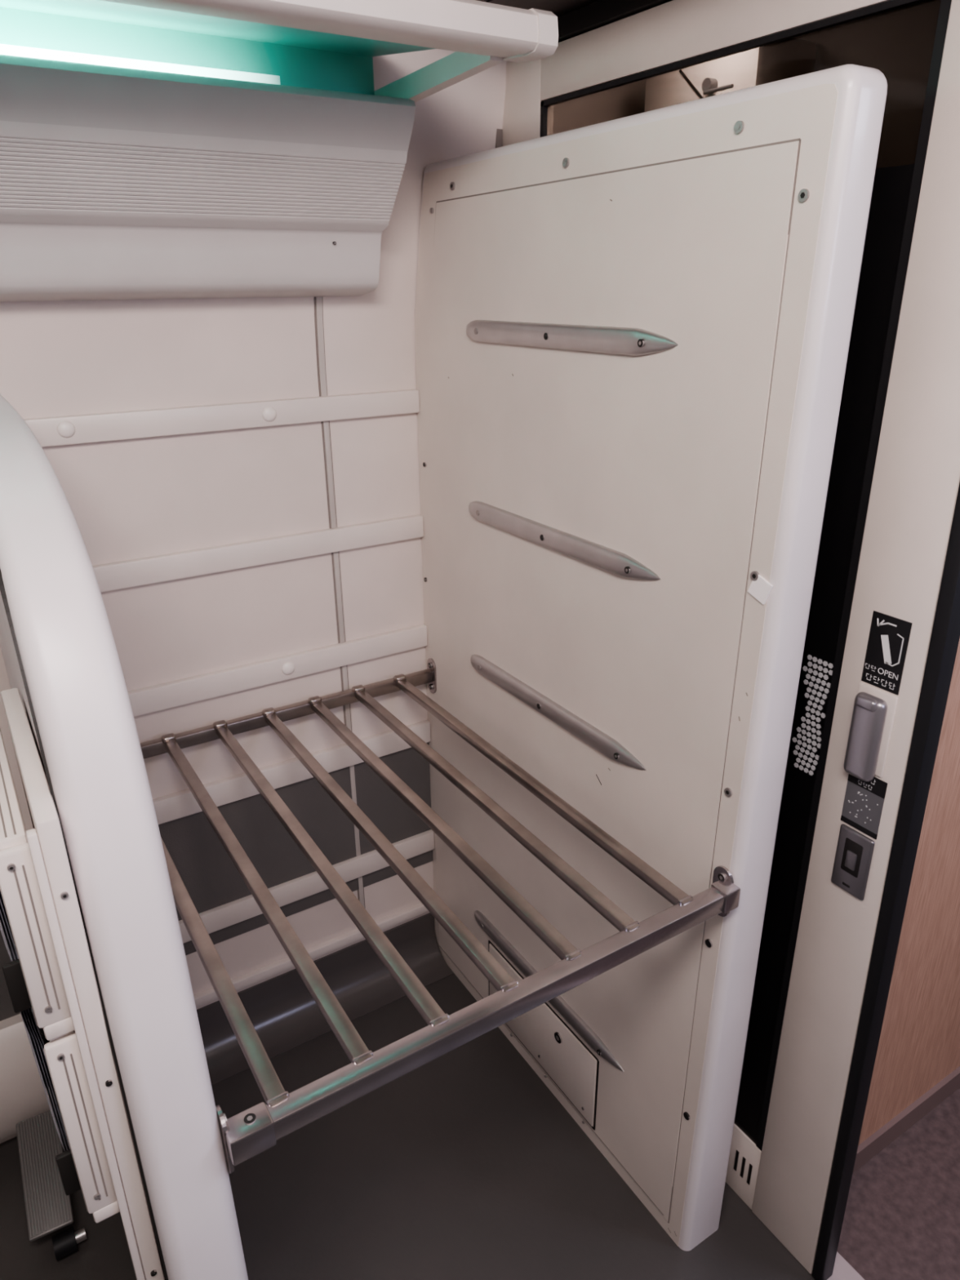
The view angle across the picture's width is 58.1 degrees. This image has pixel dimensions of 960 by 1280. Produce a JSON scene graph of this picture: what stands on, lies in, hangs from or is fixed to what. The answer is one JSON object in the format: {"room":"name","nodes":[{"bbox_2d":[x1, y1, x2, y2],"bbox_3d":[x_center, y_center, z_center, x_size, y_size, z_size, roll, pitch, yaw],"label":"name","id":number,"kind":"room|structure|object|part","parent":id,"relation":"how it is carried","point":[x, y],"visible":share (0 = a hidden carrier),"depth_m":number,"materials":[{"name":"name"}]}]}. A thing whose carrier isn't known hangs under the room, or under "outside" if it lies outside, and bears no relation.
{"room":"train interior","nodes":[
{"label":"train interior","id":0,"kind":"room"},
{"bbox_2d":[0,48,645,1143],"bbox_3d":[-0.926,-0.028,1.335,2.950,2.250,0.150,-14,26,-29],"label":"wall","id":1,"kind":"structure","parent":0,"point":[144,497],"depth_m":1.59,"materials":[{"name":"white plastic"}]},
{"bbox_2d":[0,915,20,1021],"bbox_3d":[-1.446,0.695,1.292,1.524,0.355,0.007,-14,26,-29],"label":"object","id":2,"kind":"object","parent":1,"relation":"attached to","point":[6,1011],"visible":0.02,"depth_m":1.64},
{"bbox_2d":[0,1013,57,1139],"bbox_3d":[-1.427,0.982,1.377,1.520,0.240,0.075,-14,26,-29],"label":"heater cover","id":3,"kind":"object","parent":1,"relation":"attached to","point":[23,1096],"visible":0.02,"depth_m":1.65,"materials":[{"name":"white plastic"}]},
{"bbox_2d":[0,53,415,302],"bbox_3d":[-1.098,-0.487,0.890,2.216,0.282,0.245,-14,26,-29],"label":"panel","id":4,"kind":"object","parent":1,"relation":"attached to","point":[117,183],"depth_m":1.24,"materials":[{"name":"white plastic"}]},
{"bbox_2d":[23,389,419,447],"bbox_3d":[-0.431,-0.397,1.532,0.727,0.044,0.017,-14,26,-29],"label":"rail","id":5,"kind":"object","parent":1,"relation":"attached to","point":[131,424],"visible":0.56,"depth_m":1.51,"materials":[{"name":"white plastic"}]},
{"bbox_2d":[57,406,294,675],"bbox_3d":[-0.519,-0.142,1.565,0.364,0.528,0.015,-14,26,-29],"label":"caps","id":6,"kind":"object","parent":5,"relation":"attached to","point":[65,428],"visible":1,"depth_m":1.54,"materials":[{"name":"white plastic"}]},
{"bbox_2d":[92,514,423,592],"bbox_3d":[-0.429,-0.163,1.628,0.727,0.046,0.017,-14,26,-29],"label":"rail","id":7,"kind":"object","parent":1,"relation":"attached to","point":[175,566],"visible":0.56,"depth_m":1.62,"materials":[{"name":"white plastic"}]},
{"bbox_2d":[127,623,427,716],"bbox_3d":[-0.427,0.065,1.722,0.727,0.048,0.017,-14,26,-29],"label":"rail","id":8,"kind":"object","parent":1,"relation":"attached to","point":[148,700],"visible":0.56,"depth_m":1.72,"materials":[{"name":"white plastic"}]},
{"bbox_2d":[0,0,558,102],"bbox_3d":[-0.984,-0.604,0.692,2.264,0.103,0.462,-14,26,-29],"label":"shelf","id":9,"kind":"object","parent":1,"relation":"attached to","point":[331,45],"visible":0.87,"depth_m":1.13,"materials":[{"name":"white glass"}]},
{"bbox_2d":[152,720,431,824],"bbox_3d":[-0.425,0.284,1.813,0.727,0.052,0.017,-14,26,-29],"label":"rail","id":10,"kind":"object","parent":1,"relation":"attached to","point":[180,804],"visible":0.56,"depth_m":1.81,"materials":[{"name":"white plastic"}]},
{"bbox_2d":[158,742,433,955],"bbox_3d":[-0.426,0.461,1.890,0.727,0.345,0.004,-14,26,-29],"label":"wall panel","id":11,"kind":"object","parent":1,"relation":"attached to","point":[208,873],"depth_m":1.89,"materials":[{"name":"grey plastic"}]},
{"bbox_2d":[178,829,434,943],"bbox_3d":[-0.422,0.560,1.926,0.727,0.052,0.017,-14,26,-29],"label":"rail","id":12,"kind":"object","parent":1,"relation":"attached to","point":[221,917],"visible":0.52,"depth_m":1.93,"materials":[{"name":"white plastic"}]},
{"bbox_2d":[193,902,428,1007],"bbox_3d":[-0.420,0.738,1.999,0.727,0.024,0.017,-14,26,-29],"label":"rail","id":13,"kind":"object","parent":1,"relation":"attached to","point":[206,996],"visible":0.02,"depth_m":2.01,"materials":[{"name":"white plastic"}]},
{"bbox_2d":[314,296,327,396],"bbox_3d":[-0.288,-0.537,1.570,0.011,0.183,0.017,-14,26,-29],"label":"batten","id":14,"kind":"object","parent":1,"relation":"attached to","point":[318,299],"depth_m":1.57,"materials":[{"name":"white plastic"}]},
{"bbox_2d":[196,912,453,1085],"bbox_3d":[-0.399,0.839,2.002,0.725,0.130,0.094,-14,26,-29],"label":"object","id":15,"kind":"structure","parent":1,"relation":"attached to","point":[283,1013],"depth_m":2.04,"materials":[{"name":"plastic"}]},
{"bbox_2d":[320,421,364,906],"bbox_3d":[-0.287,0.138,1.855,0.016,1.193,0.004,-14,26,-29],"label":"batten gap","id":16,"kind":"object","parent":1,"relation":"attached to","point":[322,430],"visible":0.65,"depth_m":1.74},
{"bbox_2d":[323,421,364,907],"bbox_3d":[-0.286,0.138,1.854,0.011,1.193,0.006,-14,26,-29],"label":"batten","id":17,"kind":"object","parent":1,"relation":"attached to","point":[326,424],"visible":0.69,"depth_m":1.76,"materials":[{"name":"white plastic"}]},
{"bbox_2d":[0,967,959,1279],"bbox_3d":[0.432,1.390,0.870,4.200,0.040,3.220,-14,26,-29],"label":"floor","id":18,"kind":"structure","parent":0,"point":[465,1164],"depth_m":1.63,"materials":[{"name":"plastic"}]},
{"bbox_2d":[15,1109,86,1261],"bbox_3d":[-0.800,1.011,1.600,0.084,0.125,0.235,-14,26,-29],"label":"footrest","id":19,"kind":"object","parent":18,"relation":"on","point":[48,1209],"visible":0.94,"depth_m":1.57,"materials":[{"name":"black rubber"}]},
{"bbox_2d":[0,393,248,1279],"bbox_3d":[-0.522,0.438,1.223,0.077,1.467,0.931,-14,26,-29],"label":"wall","id":20,"kind":"structure","parent":18,"relation":"on","point":[76,682],"depth_m":0.79,"materials":[{"name":"white plastic"}]},
{"bbox_2d":[0,688,164,1279],"bbox_3d":[-0.455,0.451,0.956,0.072,0.745,0.303,-14,26,-29],"label":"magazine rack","id":21,"kind":"object","parent":20,"relation":"attached to","point":[49,975],"visible":1,"depth_m":0.80,"materials":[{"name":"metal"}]},
{"bbox_2d":[0,568,168,1279],"bbox_3d":[-0.411,0.496,0.978,0.004,1.326,0.344,-14,26,-29],"label":"trim","id":22,"kind":"structure","parent":20,"relation":"attached to","point":[2,591],"depth_m":0.77,"materials":[{"name":"white plastic"}]},
{"bbox_2d":[139,657,740,1173],"bbox_3d":[-0.181,0.300,1.395,0.727,0.096,0.904,-14,26,-29],"label":"luggage rack","id":23,"kind":"object","parent":20,"relation":"attached to","point":[257,1129],"visible":0.84,"depth_m":1.18,"materials":[{"name":"metal"}]},
{"bbox_2d":[225,1102,276,1165],"bbox_3d":[-0.236,0.504,0.884,0.046,0.036,0.031,-14,26,-29],"label":"bracket","id":24,"kind":"object","parent":23,"relation":"attached to","point":[252,1131],"depth_m":0.88,"materials":[{"name":"metal"}]},
{"bbox_3d":[-0.414,0.154,1.738,0.722,0.027,0.020,-14,26,-29],"label":"rail","id":25,"kind":"part","parent":23,"relation":"part of","materials":[{"name":"metal"}]},
{"bbox_3d":[0.051,0.434,1.051,0.720,0.028,0.026,-14,26,-29],"label":"rail","id":26,"kind":"part","parent":23,"relation":"part of","materials":[{"name":"metal"}]},
{"bbox_2d":[711,878,740,913],"bbox_3d":[0.346,0.361,1.221,0.029,0.034,0.031,-14,26,-29],"label":"bracket","id":27,"kind":"object","parent":23,"relation":"attached to","point":[727,894],"depth_m":1.21,"materials":[{"name":"metal"}]},
{"bbox_2d":[557,0,672,42],"bbox_3d":[0.353,-0.863,1.100,0.070,0.028,1.100,-14,26,-29],"label":"frame header","id":28,"kind":"object","parent":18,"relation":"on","point":[600,13],"visible":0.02,"depth_m":1.30,"materials":[{"name":"black metal"}]},
{"bbox_2d":[502,59,553,146],"bbox_3d":[0.091,-0.097,1.861,0.030,1.960,0.115,-14,26,-29],"label":"wall post","id":29,"kind":"object","parent":28,"relation":"attached to","point":[522,109],"visible":0.2,"depth_m":1.50,"materials":[{"name":"white plastic"}]},
{"bbox_2d":[540,101,547,137],"bbox_3d":[0.116,-0.113,1.792,0.009,1.727,0.008,-14,26,-29],"label":"gasket","id":30,"kind":"object","parent":29,"relation":"attached to","point":[544,109],"visible":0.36,"depth_m":1.47,"materials":[{"name":"black rubber"}]},
{"bbox_2d":[540,0,890,101],"bbox_3d":[0.308,-0.834,1.171,0.030,0.075,0.730,-14,26,-29],"label":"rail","id":31,"kind":"object","parent":28,"relation":"attached to","point":[674,31],"visible":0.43,"depth_m":1.21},
{"bbox_2d":[751,0,959,1274],"bbox_3d":[0.547,0.174,1.191,0.037,1.960,0.134,-14,26,-29],"label":"door frame","id":32,"kind":"structure","parent":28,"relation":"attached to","point":[916,478],"depth_m":1.12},
{"bbox_2d":[831,823,875,900],"bbox_3d":[0.531,0.318,1.235,0.010,0.102,0.054,-14,26,-29],"label":"door lock","id":33,"kind":"object","parent":32,"relation":"attached to","point":[855,851],"depth_m":1.23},
{"bbox_2d":[755,0,951,1151],"bbox_3d":[0.498,0.116,1.228,0.009,1.727,0.013,-14,26,-29],"label":"gasket","id":34,"kind":"object","parent":32,"relation":"attached to","point":[945,5],"visible":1,"depth_m":1.10,"materials":[{"name":"black rubber"}]},
{"bbox_2d":[840,773,887,839],"bbox_3d":[0.532,0.225,1.200,0.003,0.090,0.057,-14,26,-29],"label":"sticker","id":35,"kind":"object","parent":32,"relation":"attached to","point":[864,801],"depth_m":1.20,"materials":[{"name":"grey plastic"}]},
{"bbox_2d":[843,682,897,782],"bbox_3d":[0.516,0.129,1.159,0.029,0.130,0.056,-14,26,-29],"label":"door handle","id":36,"kind":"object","parent":32,"relation":"attached to","point":[873,712],"depth_m":1.15,"materials":[{"name":"silver metal"}]},
{"bbox_3d":[0.517,0.131,1.162,0.020,0.124,0.045,-14,26,-29],"label":"handle","id":37,"kind":"part","parent":36,"relation":"part of","materials":[{"name":"grey plastic"}]},
{"bbox_2d":[812,483,959,1279],"bbox_3d":[0.577,0.194,1.142,0.033,1.960,0.055,-14,26,-29],"label":"seal","id":38,"kind":"object","parent":32,"relation":"attached to","point":[945,633],"visible":1,"depth_m":1.19,"materials":[{"name":"black rubber"}]},
{"bbox_2d":[861,610,912,695],"bbox_3d":[0.527,0.017,1.121,0.002,0.100,0.054,-14,26,-29],"label":"instruction sticker","id":39,"kind":"object","parent":32,"relation":"attached to","point":[889,636],"depth_m":1.12,"materials":[{"name":"black plastic"}]},
{"bbox_2d":[415,64,887,1251],"bbox_3d":[0.163,0.114,1.560,0.098,1.798,0.925,-14,26,-29],"label":"wall","id":40,"kind":"structure","parent":18,"relation":"on","point":[862,91],"depth_m":1.07,"materials":[{"name":"plastic"}]},
{"bbox_2d":[488,943,596,1126],"bbox_3d":[0.123,0.827,1.835,0.006,0.177,0.378,-14,26,-29],"label":"hatch","id":41,"kind":"object","parent":40,"relation":"attached to","point":[568,1063],"visible":0.71,"depth_m":1.78,"materials":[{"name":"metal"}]},
{"bbox_2d":[488,940,599,1129],"bbox_3d":[0.124,0.826,1.836,0.001,0.190,0.391,-14,26,-29],"label":"hatch seam","id":42,"kind":"object","parent":41,"relation":"attached to","point":[489,942],"depth_m":1.73,"materials":[{"name":"white plastic"}]},
{"bbox_2d":[510,1033,585,1124],"bbox_3d":[0.139,0.916,1.843,0.006,0.046,0.266,-14,26,-29],"label":"screws","id":43,"kind":"object","parent":41,"relation":"in","point":[511,1034],"depth_m":1.85,"materials":[{"name":"grey metal"}]},
{"bbox_2d":[554,1031,561,1043],"bbox_3d":[0.160,0.809,1.759,0.007,0.022,0.022,-14,26,-29],"label":"lock","id":44,"kind":"object","parent":41,"relation":"in","point":[557,1037],"depth_m":1.76,"materials":[{"name":"black metal"}]},
{"bbox_2d":[415,83,838,1246],"bbox_3d":[0.109,0.134,1.555,0.014,1.706,0.851,-14,26,-29],"label":"partition panel","id":45,"kind":"object","parent":40,"relation":"attached to","point":[654,460],"depth_m":1.36,"materials":[{"name":"white plastic"}]},
{"bbox_3d":[0.121,0.707,1.778,0.012,0.036,0.516,-14,26,-29],"label":"rub strip","id":46,"kind":"part","parent":45,"relation":"part of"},
{"bbox_2d":[439,945,663,1215],"bbox_3d":[0.115,0.912,1.888,0.001,0.002,0.820,-14,26,-29],"label":"bottom seam","id":47,"kind":"object","parent":45,"relation":"attached to","point":[439,945],"visible":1,"depth_m":1.78,"materials":[{"name":"white plastic"}]},
{"bbox_3d":[0.115,0.120,1.536,0.012,0.036,0.516,-14,26,-29],"label":"rub strip","id":48,"kind":"part","parent":45,"relation":"part of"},
{"bbox_3d":[0.113,-0.167,1.418,0.012,0.036,0.516,-14,26,-29],"label":"rub strip","id":49,"kind":"part","parent":45,"relation":"part of","materials":[{"name":"grey plastic"}]},
{"bbox_3d":[0.110,-0.456,1.299,0.012,0.036,0.516,-14,26,-29],"label":"rub strip","id":50,"kind":"part","parent":45,"relation":"part of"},
{"bbox_2d":[434,137,801,1223],"bbox_3d":[0.114,0.132,1.558,0.001,1.708,0.853,-14,26,-29],"label":"sheet seam","id":51,"kind":"object","parent":45,"relation":"attached to","point":[799,140],"visible":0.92,"depth_m":1.09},
{"bbox_2d":[747,574,773,604],"bbox_3d":[0.347,-0.063,1.069,0.003,0.036,0.036,-14,26,-29],"label":"tape patch","id":52,"kind":"object","parent":45,"relation":"attached to","point":[761,588],"visible":1,"depth_m":1.07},
{"bbox_2d":[449,120,809,1119],"bbox_3d":[0.153,0.015,1.439,0.004,1.455,0.737,-14,26,-29],"label":"screws","id":53,"kind":"object","parent":40,"relation":"attached to","point":[804,193],"visible":1,"depth_m":1.07,"materials":[{"name":"metal"}]},
{"bbox_2d":[644,37,816,112],"bbox_3d":[0.418,-0.080,1.819,0.155,1.955,0.260,-14,26,-29],"label":"wall panel","id":54,"kind":"object","parent":18,"relation":"on","point":[791,57],"visible":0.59,"depth_m":1.38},
{"bbox_2d":[725,1123,761,1209],"bbox_3d":[0.323,0.872,1.873,0.031,0.155,0.730,-14,26,-29],"label":"vent","id":55,"kind":"object","parent":18,"relation":"on","point":[746,1148],"depth_m":1.60,"materials":[{"name":"white plastic"}]},
{"bbox_3d":[0.489,0.978,1.604,0.004,0.050,0.038,-14,26,-29],"label":"vent slots","id":56,"kind":"part","parent":55,"relation":"part of","materials":[{"name":"plastic"}]},
{"bbox_3d":[0.314,0.001,1.513,0.006,1.730,0.730,-14,26,-29],"label":"glass","id":57,"kind":"object","parent":55,"relation":"on","visible":0},
{"bbox_2d":[733,164,914,1145],"bbox_3d":[0.438,0.155,1.351,0.006,1.565,0.245,-14,26,-29],"label":"pocket","id":58,"kind":"object","parent":57,"relation":"attached to","point":[891,186],"visible":0.36,"depth_m":1.18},
{"bbox_2d":[791,654,833,775],"bbox_3d":[0.480,0.111,1.254,0.001,0.182,0.050,-14,26,-29],"label":"dots","id":59,"kind":"object","parent":58,"relation":"attached to","point":[830,665],"visible":1,"depth_m":1.25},
{"bbox_2d":[495,128,502,147],"bbox_3d":[0.057,-0.119,1.908,0.052,1.965,0.009,-14,26,-29],"label":"frame post","id":60,"kind":"object","parent":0,"point":[499,140],"depth_m":1.57,"materials":[{"name":"grey metal"}]},
{"bbox_2d":[476,0,599,17],"bbox_3d":[1.418,-0.832,0.598,1.865,0.262,3.160,-14,26,-29],"label":"ceiling","id":61,"kind":"structure","parent":0,"point":[558,7],"depth_m":1.34,"materials":[{"name":"black"}]},
{"bbox_2d":[480,923,601,1055],"bbox_3d":[0.114,0.707,1.779,0.004,0.010,0.420,-14,26,-29],"label":"screws","id":62,"kind":"object","parent":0,"point":[598,1051],"depth_m":1.62,"materials":[{"name":"grey metal"}]},
{"bbox_2d":[477,665,619,759],"bbox_3d":[0.108,0.120,1.537,0.004,0.010,0.420,-14,26,-29],"label":"screws","id":63,"kind":"object","parent":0,"point":[616,756],"depth_m":1.38,"materials":[{"name":"grey metal"}]},
{"bbox_2d":[475,510,631,573],"bbox_3d":[0.106,-0.167,1.419,0.004,0.010,0.420,-14,26,-29],"label":"screws","id":64,"kind":"object","parent":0,"point":[627,569],"depth_m":1.26,"materials":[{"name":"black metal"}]},
{"bbox_2d":[474,328,644,346],"bbox_3d":[0.103,-0.456,1.299,0.004,0.010,0.420,-14,26,-29],"label":"screws","id":65,"kind":"object","parent":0,"point":[641,343],"depth_m":1.14,"materials":[{"name":"grey metal"}]},
{"bbox_2d":[541,0,926,106],"bbox_3d":[0.300,-0.793,1.182,0.009,0.007,0.726,-14,26,-29],"label":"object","id":66,"kind":"object","parent":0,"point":[891,5],"depth_m":1.11,"materials":[{"name":"black rubber"}]},
{"bbox_2d":[794,0,941,168],"bbox_3d":[0.556,-0.197,1.712,0.020,2.250,0.900,-14,26,-29],"label":"wall","id":67,"kind":"structure","parent":0,"point":[899,42],"depth_m":1.30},
{"bbox_2d":[857,638,959,1145],"bbox_3d":[1.216,-0.146,1.574,1.540,2.250,0.050,-14,26,-29],"label":"wall","id":68,"kind":"structure","parent":0,"point":[918,1046],"depth_m":1.56,"materials":[{"name":"brown wood"}]},
{"bbox_2d":[826,1251,864,1279],"bbox_3d":[0.886,1.261,1.112,0.060,0.006,1.200,-14,26,-29],"label":"sill","id":69,"kind":"structure","parent":68,"relation":"attached to","point":[842,1270],"depth_m":1.50,"materials":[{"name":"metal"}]},
{"bbox_2d":[852,1066,959,1173],"bbox_3d":[1.241,0.878,1.969,1.540,0.055,0.010,-14,26,-29],"label":"baseboard","id":70,"kind":"structure","parent":68,"relation":"attached to","point":[917,1110],"depth_m":1.74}
]}

